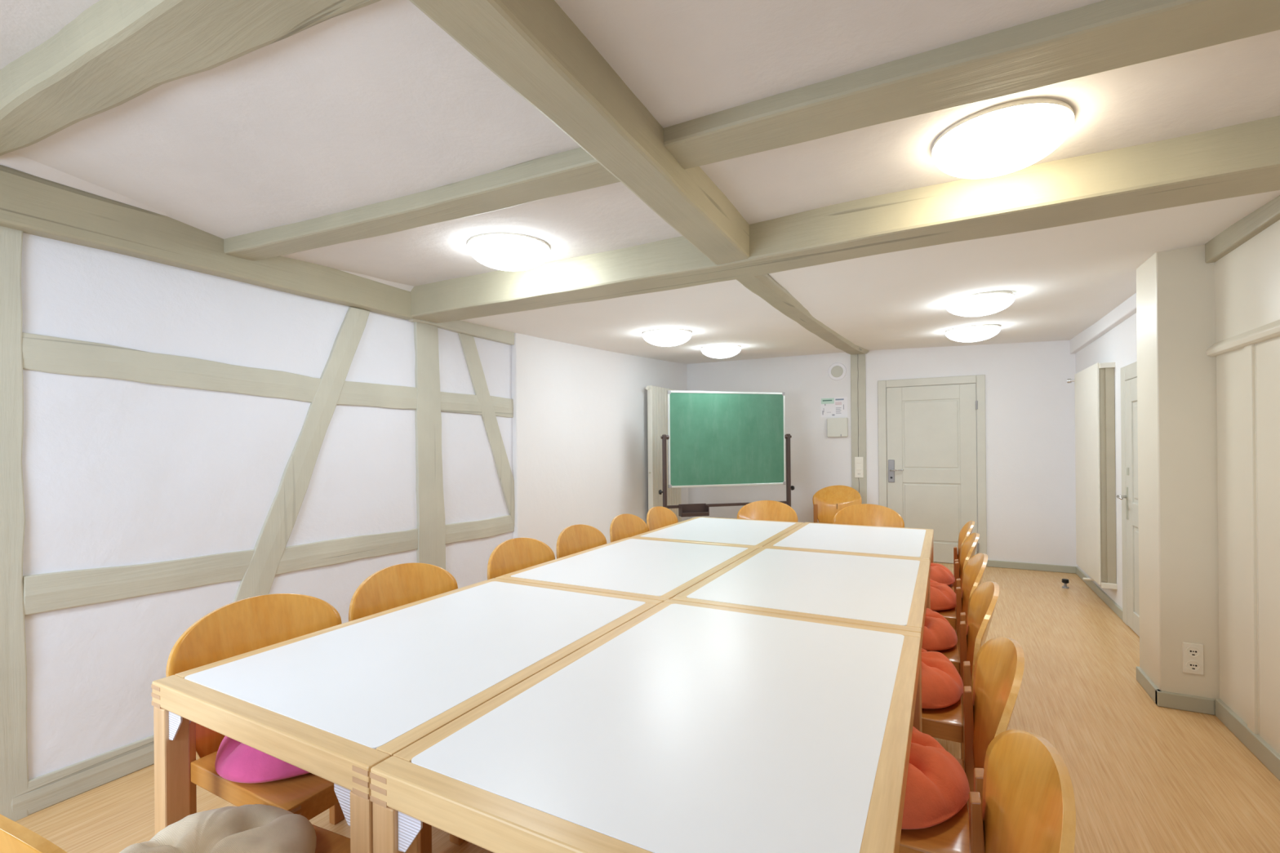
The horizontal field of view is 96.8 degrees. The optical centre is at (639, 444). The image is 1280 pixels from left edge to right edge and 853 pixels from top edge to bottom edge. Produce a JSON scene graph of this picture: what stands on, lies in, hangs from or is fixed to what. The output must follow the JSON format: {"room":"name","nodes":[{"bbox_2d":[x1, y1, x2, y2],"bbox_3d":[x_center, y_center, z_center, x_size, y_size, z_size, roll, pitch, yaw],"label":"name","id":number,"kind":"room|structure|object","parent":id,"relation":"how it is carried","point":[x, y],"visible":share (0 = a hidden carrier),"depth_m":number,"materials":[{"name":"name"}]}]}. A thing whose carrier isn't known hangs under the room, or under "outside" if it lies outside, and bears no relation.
{"room":"meeting room","nodes":[
{"label":"meeting room","id":0,"kind":"room"},
{"bbox_2d":[21,232,688,779],"bbox_3d":[-1.362,0.098,3.998,0.320,2.500,8.460,-1,0,28],"label":"wall","id":1,"kind":"structure","parent":0,"point":[117,473],"depth_m":2.65,"materials":[{"name":"paint"}]},
{"bbox_2d":[0,226,28,821],"bbox_3d":[-2.379,0.282,1.882,0.074,2.157,0.476,-1,0,28],"label":"trim","id":2,"kind":"structure","parent":1,"relation":"attached to","point":[14,769],"depth_m":2.04,"materials":[{"name":"paint"}]},
{"bbox_2d":[11,734,154,815],"bbox_3d":[-1.631,1.290,3.261,0.071,0.130,2.748,-1,0,28],"label":"trim","id":3,"kind":"structure","parent":1,"relation":"attached to","point":[45,791],"depth_m":2.21,"materials":[{"name":"paint"}]},
{"bbox_2d":[22,549,254,615],"bbox_3d":[-2.069,0.569,2.461,0.068,0.177,0.861,-1,0,28],"label":"trim","id":4,"kind":"structure","parent":1,"relation":"attached to","point":[53,591],"depth_m":2.33,"materials":[{"name":"paint"}]},
{"bbox_2d":[22,332,339,404],"bbox_3d":[-1.987,-0.315,2.630,0.067,0.195,1.242,-1,0,28],"label":"trim","id":5,"kind":"structure","parent":1,"relation":"attached to","point":[40,353],"depth_m":2.42,"materials":[{"name":"paint"}]},
{"bbox_2d":[0,164,414,319],"bbox_3d":[-2.353,-0.887,1.891,0.126,0.227,3.822,-1,0,28],"label":"trim","id":6,"kind":"structure","parent":1,"relation":"attached to","point":[31,204],"depth_m":2.39,"materials":[{"name":"paint"}]},
{"bbox_2d":[233,306,369,602],"bbox_3d":[-1.816,0.225,2.935,0.071,2.010,0.928,-1,0,28],"label":"trim","id":7,"kind":"structure","parent":1,"relation":"attached to","point":[277,526],"depth_m":2.96,"materials":[{"name":"paint"}]},
{"bbox_2d":[275,515,514,575],"bbox_3d":[-1.433,0.603,3.648,0.067,0.166,1.872,-1,0,28],"label":"trim","id":8,"kind":"structure","parent":1,"relation":"attached to","point":[336,551],"depth_m":3.33,"materials":[{"name":"paint"}]},
{"bbox_2d":[339,381,513,417],"bbox_3d":[-1.359,-0.284,3.801,0.067,0.160,1.518,-1,0,28],"label":"trim","id":9,"kind":"structure","parent":1,"relation":"attached to","point":[353,393],"depth_m":3.53,"materials":[{"name":"paint"}]},
{"bbox_2d":[413,321,445,569],"bbox_3d":[-1.383,0.280,3.738,0.075,2.136,0.246,-1,0,28],"label":"trim","id":10,"kind":"structure","parent":1,"relation":"attached to","point":[431,550],"depth_m":3.69,"materials":[{"name":"paint"}]},
{"bbox_2d":[408,318,514,345],"bbox_3d":[-1.233,-0.913,4.010,0.095,0.284,0.973,-1,0,28],"label":"trim","id":11,"kind":"structure","parent":1,"relation":"attached to","point":[488,333],"depth_m":4.05,"materials":[{"name":"paint"}]},
{"bbox_2d":[457,333,515,524],"bbox_3d":[-1.129,-0.027,4.221,0.071,1.498,0.599,-1,0,28],"label":"trim","id":12,"kind":"structure","parent":1,"relation":"attached to","point":[468,346],"depth_m":4.20,"materials":[{"name":"paint"}]},
{"bbox_2d":[645,385,681,522],"bbox_3d":[0.253,0.233,6.752,0.140,1.800,0.842,-1,0,28],"label":"radiator","id":13,"kind":"object","parent":1,"relation":"attached to","point":[657,397],"visible":0.57,"depth_m":6.51,"materials":[{"name":"metal"}]},
{"bbox_2d":[0,0,1279,364],"bbox_3d":[0.544,-0.980,2.989,4.550,0.257,8.590,-1,0,28],"label":"ceiling","id":14,"kind":"structure","parent":0,"point":[374,103],"depth_m":1.88,"materials":[{"name":"paint"}]},
{"bbox_2d":[0,0,380,155],"bbox_3d":[-1.352,-1.096,1.524,2.209,0.243,0.238,-1,0,26],"label":"trim","id":15,"kind":"structure","parent":14,"relation":"attached to","point":[114,52],"depth_m":1.44,"materials":[{"name":"paint"}]},
{"bbox_2d":[223,146,620,261],"bbox_3d":[-0.925,-0.994,2.236,2.144,0.229,0.173,-1,0,24],"label":"trim","id":16,"kind":"structure","parent":14,"relation":"attached to","point":[571,171],"depth_m":2.13,"materials":[{"name":"paint"}]},
{"bbox_2d":[466,232,550,271],"bbox_3d":[-0.632,-0.911,2.751,0.390,0.110,0.390,-1,0,28],"label":"ceiling lamp","id":17,"kind":"object","parent":14,"relation":"attached to","point":[506,251],"visible":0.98,"depth_m":2.64,"materials":[{"name":"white glass"}]},
{"bbox_2d":[409,0,749,265],"bbox_3d":[-0.449,-0.958,0.860,0.171,0.311,3.804,-1,0,27],"label":"ceiling beam","id":18,"kind":"structure","parent":14,"relation":"attached to","point":[533,46],"depth_m":1.39,"materials":[{"name":"paint"}]},
{"bbox_2d":[642,328,691,346],"bbox_3d":[0.215,-0.836,4.499,0.390,0.110,0.390,-1,0,28],"label":"ceiling lamp","id":19,"kind":"object","parent":14,"relation":"attached to","point":[659,337],"visible":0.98,"depth_m":4.37,"materials":[{"name":"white glass"}]},
{"bbox_2d":[701,344,741,358],"bbox_3d":[0.795,-0.905,5.583,0.390,0.110,0.390,-1,0,28],"label":"ceiling lamp","id":20,"kind":"object","parent":14,"relation":"attached to","point":[722,351],"visible":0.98,"depth_m":5.46,"materials":[{"name":"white glass"}]},
{"bbox_2d":[736,274,869,354],"bbox_3d":[1.522,-0.998,4.698,0.204,0.370,4.492,-1,0,28],"label":"trim","id":21,"kind":"structure","parent":14,"relation":"attached to","point":[765,286],"depth_m":3.53,"materials":[{"name":"paint"}]},
{"bbox_2d":[410,115,1279,323],"bbox_3d":[0.426,-0.961,2.640,4.136,0.321,0.296,-1,0,29],"label":"ceiling beam","id":22,"kind":"structure","parent":14,"relation":"attached to","point":[1242,159],"depth_m":2.15,"materials":[{"name":"paint"}]},
{"bbox_2d":[663,0,1279,168],"bbox_3d":[0.938,-1.010,1.364,2.029,0.232,0.213,-1,0,26],"label":"ceiling beam","id":23,"kind":"structure","parent":14,"relation":"attached to","point":[1105,35],"depth_m":1.37,"materials":[{"name":"paint"}]},
{"bbox_2d":[945,324,1000,342],"bbox_3d":[2.837,-0.936,4.851,0.410,0.112,0.410,-1,0,28],"label":"ceiling lamp","id":24,"kind":"object","parent":14,"relation":"attached to","point":[973,333],"visible":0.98,"depth_m":4.73,"materials":[{"name":"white glass"}]},
{"bbox_2d":[944,290,1015,316],"bbox_3d":[2.176,-0.886,3.651,0.390,0.110,0.390,-1,0,28],"label":"ceiling lamp","id":25,"kind":"object","parent":14,"relation":"attached to","point":[982,304],"visible":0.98,"depth_m":3.53,"materials":[{"name":"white glass"}]},
{"bbox_2d":[931,97,1074,178],"bbox_3d":[1.109,-0.909,1.756,0.370,0.108,0.370,-1,0,28],"label":"ceiling lamp","id":26,"kind":"object","parent":14,"relation":"attached to","point":[1009,137],"visible":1,"depth_m":1.66,"materials":[{"name":"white glass"}]},
{"bbox_2d":[14,562,1279,852],"bbox_3d":[0.544,1.390,3.000,4.700,0.120,8.690,-1,0,28],"label":"floor","id":27,"kind":"structure","parent":0,"point":[1146,777],"depth_m":2.35,"materials":[{"name":"brown wood"}]},
{"bbox_2d":[0,804,350,852],"bbox_3d":[-0.877,0.921,1.078,0.524,0.844,0.586,-1,0,23],"label":"dining chair","id":28,"kind":"object","parent":27,"relation":"on","point":[15,837],"visible":0.37,"depth_m":0.78,"materials":[{"name":"brown wood"}]},
{"bbox_2d":[119,804,316,852],"bbox_3d":[-0.888,0.851,1.132,0.407,0.116,0.408,-1,0,-3],"label":"seat cushion","id":29,"kind":"object","parent":28,"relation":"on","point":[258,828],"visible":1,"depth_m":1.20,"materials":[{"name":"beige fabric"}]},
{"bbox_2d":[165,593,431,852],"bbox_3d":[-1.022,0.922,1.738,0.586,0.844,0.524,-1,0,28],"label":"dining chair","id":30,"kind":"object","parent":27,"relation":"on","point":[242,626],"visible":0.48,"depth_m":1.72,"materials":[{"name":"brown wood"}]},
{"bbox_2d":[214,736,309,783],"bbox_3d":[-1.010,0.847,1.709,0.424,0.126,0.421,-1,0,-30],"label":"seat cushion","id":31,"kind":"object","parent":30,"relation":"on","point":[237,762],"visible":0.17,"depth_m":1.51,"materials":[{"name":"pink fabric"}]},
{"bbox_2d":[151,577,662,852],"bbox_3d":[-0.579,0.970,1.810,0.848,0.741,1.256,-1,0,28],"label":"dining table","id":32,"kind":"object","parent":27,"relation":"on","point":[334,704],"visible":0.68,"depth_m":1.46,"materials":[{"name":"white laminate"}]},
{"bbox_2d":[348,563,465,845],"bbox_3d":[-0.757,0.920,2.232,0.586,0.844,0.524,-1,0,28],"label":"dining chair","id":33,"kind":"object","parent":27,"relation":"on","point":[397,585],"visible":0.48,"depth_m":2.34,"materials":[{"name":"brown wood"}]},
{"bbox_2d":[487,537,555,579],"bbox_3d":[-0.414,0.917,2.870,0.586,0.844,0.524,-1,0,28],"label":"dining chair","id":34,"kind":"object","parent":27,"relation":"on","point":[512,555],"visible":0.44,"depth_m":2.99,"materials":[{"name":"brown wood"}]},
{"bbox_2d":[555,524,606,559],"bbox_3d":[-0.152,0.914,3.360,0.586,0.844,0.524,-1,0,28],"label":"dining chair","id":35,"kind":"object","parent":27,"relation":"on","point":[574,539],"visible":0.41,"depth_m":3.49,"materials":[{"name":"brown wood"}]},
{"bbox_2d":[495,537,758,601],"bbox_3d":[0.015,0.965,2.909,0.855,0.741,1.237,-1,0,28],"label":"dining table","id":36,"kind":"object","parent":27,"relation":"on","point":[660,570],"visible":0.38,"depth_m":2.74,"materials":[{"name":"white laminate"}]},
{"bbox_2d":[609,513,648,542],"bbox_3d":[0.127,0.912,3.880,0.586,0.844,0.524,-1,0,28],"label":"dining chair","id":37,"kind":"object","parent":27,"relation":"on","point":[622,526],"visible":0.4,"depth_m":4.01,"materials":[{"name":"brown wood"}]},
{"bbox_2d":[369,599,921,852],"bbox_3d":[0.191,0.963,1.414,0.875,0.741,1.286,-1,0,28],"label":"dining table","id":38,"kind":"object","parent":27,"relation":"on","point":[684,726],"visible":0.98,"depth_m":1.11,"materials":[{"name":"white laminate"}]},
{"bbox_2d":[646,506,678,531],"bbox_3d":[0.377,0.910,4.347,0.586,0.844,0.524,-1,0,28],"label":"dining chair","id":39,"kind":"object","parent":27,"relation":"on","point":[658,517],"visible":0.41,"depth_m":4.49,"materials":[{"name":"brown wood"}]},
{"bbox_2d":[631,516,804,547],"bbox_3d":[0.585,0.959,3.957,0.855,0.741,1.142,-1,0,28],"label":"dining table","id":40,"kind":"object","parent":27,"relation":"on","point":[717,531],"visible":0.37,"depth_m":3.84,"materials":[{"name":"white laminate"}]},
{"bbox_2d":[658,390,794,516],"bbox_3d":[0.935,0.383,6.010,1.531,1.887,0.600,-1,0,-15],"label":"chalkboard","id":41,"kind":"object","parent":27,"relation":"on","point":[715,438],"visible":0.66,"depth_m":5.99,"materials":[{"name":"metal"}]},
{"bbox_2d":[678,503,709,516],"bbox_3d":[0.554,0.675,5.845,0.300,0.120,0.098,-1,0,-15],"label":"chalk tray","id":42,"kind":"object","parent":41,"relation":"on","point":[688,509],"depth_m":5.87,"materials":[{"name":"wood"}]},
{"bbox_2d":[737,500,798,522],"bbox_3d":[0.975,0.904,4.647,0.524,0.844,0.586,-1,0,29],"label":"dining chair","id":43,"kind":"object","parent":27,"relation":"on","point":[767,510],"visible":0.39,"depth_m":4.87,"materials":[{"name":"brown wood"}]},
{"bbox_2d":[670,546,930,732],"bbox_3d":[0.792,0.957,2.527,0.868,0.741,1.237,-1,0,28],"label":"dining table","id":44,"kind":"object","parent":27,"relation":"on","point":[891,593],"visible":0.54,"depth_m":2.34,"materials":[{"name":"white laminate"}]},
{"bbox_2d":[812,485,862,524],"bbox_3d":[2.134,0.893,6.229,0.524,0.844,0.738,-1,0,28],"label":"dining chair","id":45,"kind":"object","parent":27,"relation":"on","point":[828,501],"visible":0.57,"depth_m":6.42,"materials":[{"name":"brown wood"}]},
{"bbox_2d":[763,522,933,563],"bbox_3d":[1.355,0.952,3.572,0.858,0.741,1.132,-1,0,28],"label":"dining table","id":46,"kind":"object","parent":27,"relation":"on","point":[885,541],"visible":0.5,"depth_m":3.45,"materials":[{"name":"white laminate"}]},
{"bbox_2d":[832,503,904,527],"bbox_3d":[1.697,0.897,4.283,0.524,0.844,0.586,-1,0,27],"label":"dining chair","id":47,"kind":"object","parent":27,"relation":"on","point":[864,514],"visible":0.33,"depth_m":4.51,"materials":[{"name":"brown wood"}]},
{"bbox_2d":[933,533,979,633],"bbox_3d":[1.549,0.899,3.159,0.585,0.844,0.524,-1,0,28],"label":"dining chair","id":48,"kind":"object","parent":27,"relation":"on","point":[968,548],"visible":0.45,"depth_m":3.04,"materials":[{"name":"brown wood"}]},
{"bbox_2d":[929,579,955,610],"bbox_3d":[1.533,0.818,3.173,0.410,0.138,0.412,-1,0,-7],"label":"seat cushion","id":49,"kind":"object","parent":48,"relation":"on","point":[942,597],"visible":0.27,"depth_m":3.00,"materials":[{"name":"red fabric"}]},
{"bbox_2d":[927,553,987,675],"bbox_3d":[1.242,0.902,2.585,0.586,0.844,0.524,-1,0,27],"label":"dining chair","id":50,"kind":"object","parent":27,"relation":"on","point":[974,570],"visible":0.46,"depth_m":2.58,"materials":[{"name":"brown wood"}]},
{"bbox_2d":[921,608,957,650],"bbox_3d":[1.214,0.822,2.604,0.411,0.135,0.412,-1,0,13],"label":"seat cushion","id":51,"kind":"object","parent":50,"relation":"on","point":[939,634],"visible":0.27,"depth_m":2.44,"materials":[{"name":"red fabric"}]},
{"bbox_2d":[921,581,999,761],"bbox_3d":[0.967,0.904,2.073,0.585,0.844,0.524,-1,0,28],"label":"dining chair","id":52,"kind":"object","parent":27,"relation":"on","point":[947,723],"visible":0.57,"depth_m":1.89,"materials":[{"name":"brown wood"}]},
{"bbox_2d":[921,648,963,708],"bbox_3d":[0.950,0.824,2.087,0.412,0.136,0.410,-1,0,33],"label":"seat cushion","id":53,"kind":"object","parent":52,"relation":"on","point":[942,685],"visible":0.23,"depth_m":1.93,"materials":[{"name":"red fabric"}]},
{"bbox_2d":[947,520,974,630],"bbox_3d":[1.801,0.896,3.629,0.585,0.844,0.524,-1,0,28],"label":"dining chair","id":54,"kind":"object","parent":27,"relation":"on","point":[967,529],"visible":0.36,"depth_m":3.68,"materials":[{"name":"brown wood"}]},
{"bbox_2d":[929,563,955,585],"bbox_3d":[1.773,0.817,3.648,0.410,0.134,0.413,-1,0,-27],"label":"seat cushion","id":55,"kind":"object","parent":54,"relation":"on","point":[939,573],"visible":0.17,"depth_m":3.49,"materials":[{"name":"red fabric"}]},
{"bbox_2d":[898,636,1024,852],"bbox_3d":[0.651,0.907,1.484,0.586,0.844,0.524,-1,0,27],"label":"dining chair","id":56,"kind":"object","parent":27,"relation":"on","point":[999,664],"visible":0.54,"depth_m":1.40,"materials":[{"name":"brown wood"}]},
{"bbox_2d":[901,726,969,829],"bbox_3d":[0.623,0.827,1.503,0.412,0.135,0.413,-1,0,-39],"label":"seat cushion","id":57,"kind":"object","parent":56,"relation":"on","point":[937,785],"visible":0.27,"depth_m":1.35,"materials":[{"name":"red fabric"}]},
{"bbox_2d":[968,729,1075,852],"bbox_3d":[0.387,0.909,0.991,0.586,0.844,0.524,-1,0,26],"label":"dining chair","id":58,"kind":"object","parent":27,"relation":"on","point":[1028,805],"visible":0.94,"depth_m":0.96,"materials":[{"name":"brown wood"}]},
{"bbox_2d":[1062,578,1069,588],"bbox_3d":[3.850,1.259,5.147,0.054,0.080,0.054,-1,0,28],"label":"stopper","id":59,"kind":"object","parent":27,"relation":"on","point":[1065,581],"visible":1,"depth_m":5.13,"materials":[{"name":"metal"}]},
{"bbox_2d":[1136,244,1219,704],"bbox_3d":[2.837,0.009,2.919,0.359,2.600,0.345,-1,0,28],"label":"wall pier","id":60,"kind":"object","parent":27,"relation":"on","point":[1177,407],"visible":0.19,"depth_m":2.82,"materials":[{"name":"beige paint"}]},
{"bbox_2d":[1136,666,1161,704],"bbox_3d":[2.685,1.272,3.000,0.024,0.076,0.366,-1,0,28],"label":"baseboard","id":61,"kind":"structure","parent":60,"relation":"attached to","point":[1143,679],"depth_m":3.00,"materials":[{"name":"paint"}]},
{"bbox_2d":[1155,688,1215,715],"bbox_3d":[2.691,1.272,2.810,0.214,0.076,0.036,-1,0,28],"label":"baseboard","id":62,"kind":"structure","parent":60,"relation":"attached to","point":[1205,705],"depth_m":2.79,"materials":[{"name":"paint"}]},
{"bbox_2d":[1182,642,1204,675],"bbox_3d":[2.712,1.050,2.788,0.076,0.148,0.014,-1,0,28],"label":"power socket","id":63,"kind":"object","parent":60,"relation":"attached to","point":[1192,653],"visible":1,"depth_m":2.79,"materials":[{"name":"white plastic"}]},
{"bbox_2d":[687,340,1077,566],"bbox_3d":[2.520,0.012,6.762,4.650,2.600,0.120,-1,0,28],"label":"wall","id":64,"kind":"structure","parent":0,"point":[1030,402],"depth_m":6.06,"materials":[{"name":"white paint"}]},
{"bbox_2d":[820,396,847,417],"bbox_3d":[2.318,-0.445,6.798,0.305,0.233,0.005,-1,0,28],"label":"notice","id":65,"kind":"object","parent":64,"relation":"attached to","point":[829,406],"visible":1,"depth_m":6.80,"materials":[{"name":"paper"}]},
{"bbox_2d":[822,404,844,415],"bbox_3d":[2.310,-0.417,6.801,0.250,0.147,0.002,-1,0,28],"label":"print","id":66,"kind":"object","parent":65,"relation":"attached to","point":[827,409],"depth_m":6.80},
{"bbox_2d":[827,362,846,380],"bbox_3d":[2.346,-0.869,6.771,0.214,0.214,0.024,-1,0,28],"label":"air vent","id":67,"kind":"object","parent":64,"relation":"in","point":[837,371],"visible":1,"depth_m":6.76,"materials":[{"name":"plastic"}]},
{"bbox_2d":[826,417,848,437],"bbox_3d":[2.346,-0.202,6.758,0.230,0.226,0.051,-1,0,28],"label":"wall box","id":68,"kind":"object","parent":64,"relation":"attached to","point":[836,427],"visible":1,"depth_m":6.74,"materials":[{"name":"plastic"}]},
{"bbox_2d":[850,353,866,504],"bbox_3d":[2.575,0.116,6.683,0.164,2.390,0.068,-1,0,28],"label":"trim","id":69,"kind":"structure","parent":64,"relation":"attached to","point":[858,383],"depth_m":6.65,"materials":[{"name":"paint"}]},
{"bbox_2d":[857,371,859,491],"bbox_3d":[2.559,0.111,6.655,0.012,2.400,0.004,-1,0,28],"label":"trim","id":70,"kind":"structure","parent":64,"relation":"attached to","point":[858,371],"depth_m":6.65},
{"bbox_2d":[854,457,863,477],"bbox_3d":[2.562,0.267,6.644,0.092,0.230,0.016,-1,0,28],"label":"switch plate","id":71,"kind":"object","parent":64,"relation":"attached to","point":[859,461],"visible":1,"depth_m":6.64,"materials":[{"name":"white plastic"}]},
{"bbox_2d":[877,374,986,566],"bbox_3d":[3.212,0.283,6.295,1.060,2.045,0.111,-1,0,28],"label":"door","id":72,"kind":"structure","parent":64,"relation":"in","point":[928,433],"depth_m":6.28,"materials":[{"name":"grey paint"}]},
{"bbox_2d":[986,560,1075,573],"bbox_3d":[4.044,1.263,5.885,0.776,0.070,0.036,-1,0,28],"label":"baseboard","id":73,"kind":"structure","parent":64,"relation":"attached to","point":[1002,564],"depth_m":5.87,"materials":[{"name":"paint"}]},
{"bbox_2d":[1069,293,1137,608],"bbox_3d":[3.705,0.001,4.333,0.205,2.600,3.240,-1,0,28],"label":"wall","id":74,"kind":"structure","parent":0,"point":[1113,338],"depth_m":4.34,"materials":[{"name":"white paint"}]},
{"bbox_2d":[1066,362,1117,589],"bbox_3d":[3.816,0.247,4.828,0.164,1.775,0.944,-1,0,28],"label":"radiator","id":75,"kind":"object","parent":74,"relation":"attached to","point":[1094,386],"visible":1,"depth_m":4.49,"materials":[{"name":"metal"}]},
{"bbox_2d":[1075,566,1122,620],"bbox_3d":[3.978,1.263,4.937,0.036,0.070,1.730,-1,0,28],"label":"baseboard","id":76,"kind":"structure","parent":74,"relation":"attached to","point":[1109,602],"depth_m":4.75,"materials":[{"name":"paint"}]},
{"bbox_2d":[1116,361,1139,636],"bbox_3d":[3.246,0.372,3.637,0.123,1.865,1.235,-1,0,28],"label":"door","id":77,"kind":"structure","parent":74,"relation":"in","point":[1129,428],"depth_m":3.99,"materials":[{"name":"grey paint"}]},
{"bbox_2d":[1205,219,1279,755],"bbox_3d":[1.639,0.070,0.489,0.184,2.500,5.110,-1,0,28],"label":"panelling","id":78,"kind":"object","parent":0,"point":[1246,348],"visible":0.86,"depth_m":2.43,"materials":[{"name":"beige paint"}]},
{"bbox_2d":[1204,195,1279,262],"bbox_3d":[1.603,-0.934,0.492,0.135,0.149,5.090,-1,0,28],"label":"trim","id":79,"kind":"structure","parent":78,"relation":"attached to","point":[1264,216],"depth_m":2.42,"materials":[{"name":"paint"}]},
{"bbox_2d":[1214,698,1279,780],"bbox_3d":[1.594,1.277,0.499,0.043,0.086,5.074,-1,0,28],"label":"baseboard","id":80,"kind":"object","parent":78,"relation":"attached to","point":[1263,751],"visible":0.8,"depth_m":2.44,"materials":[{"name":"paint"}]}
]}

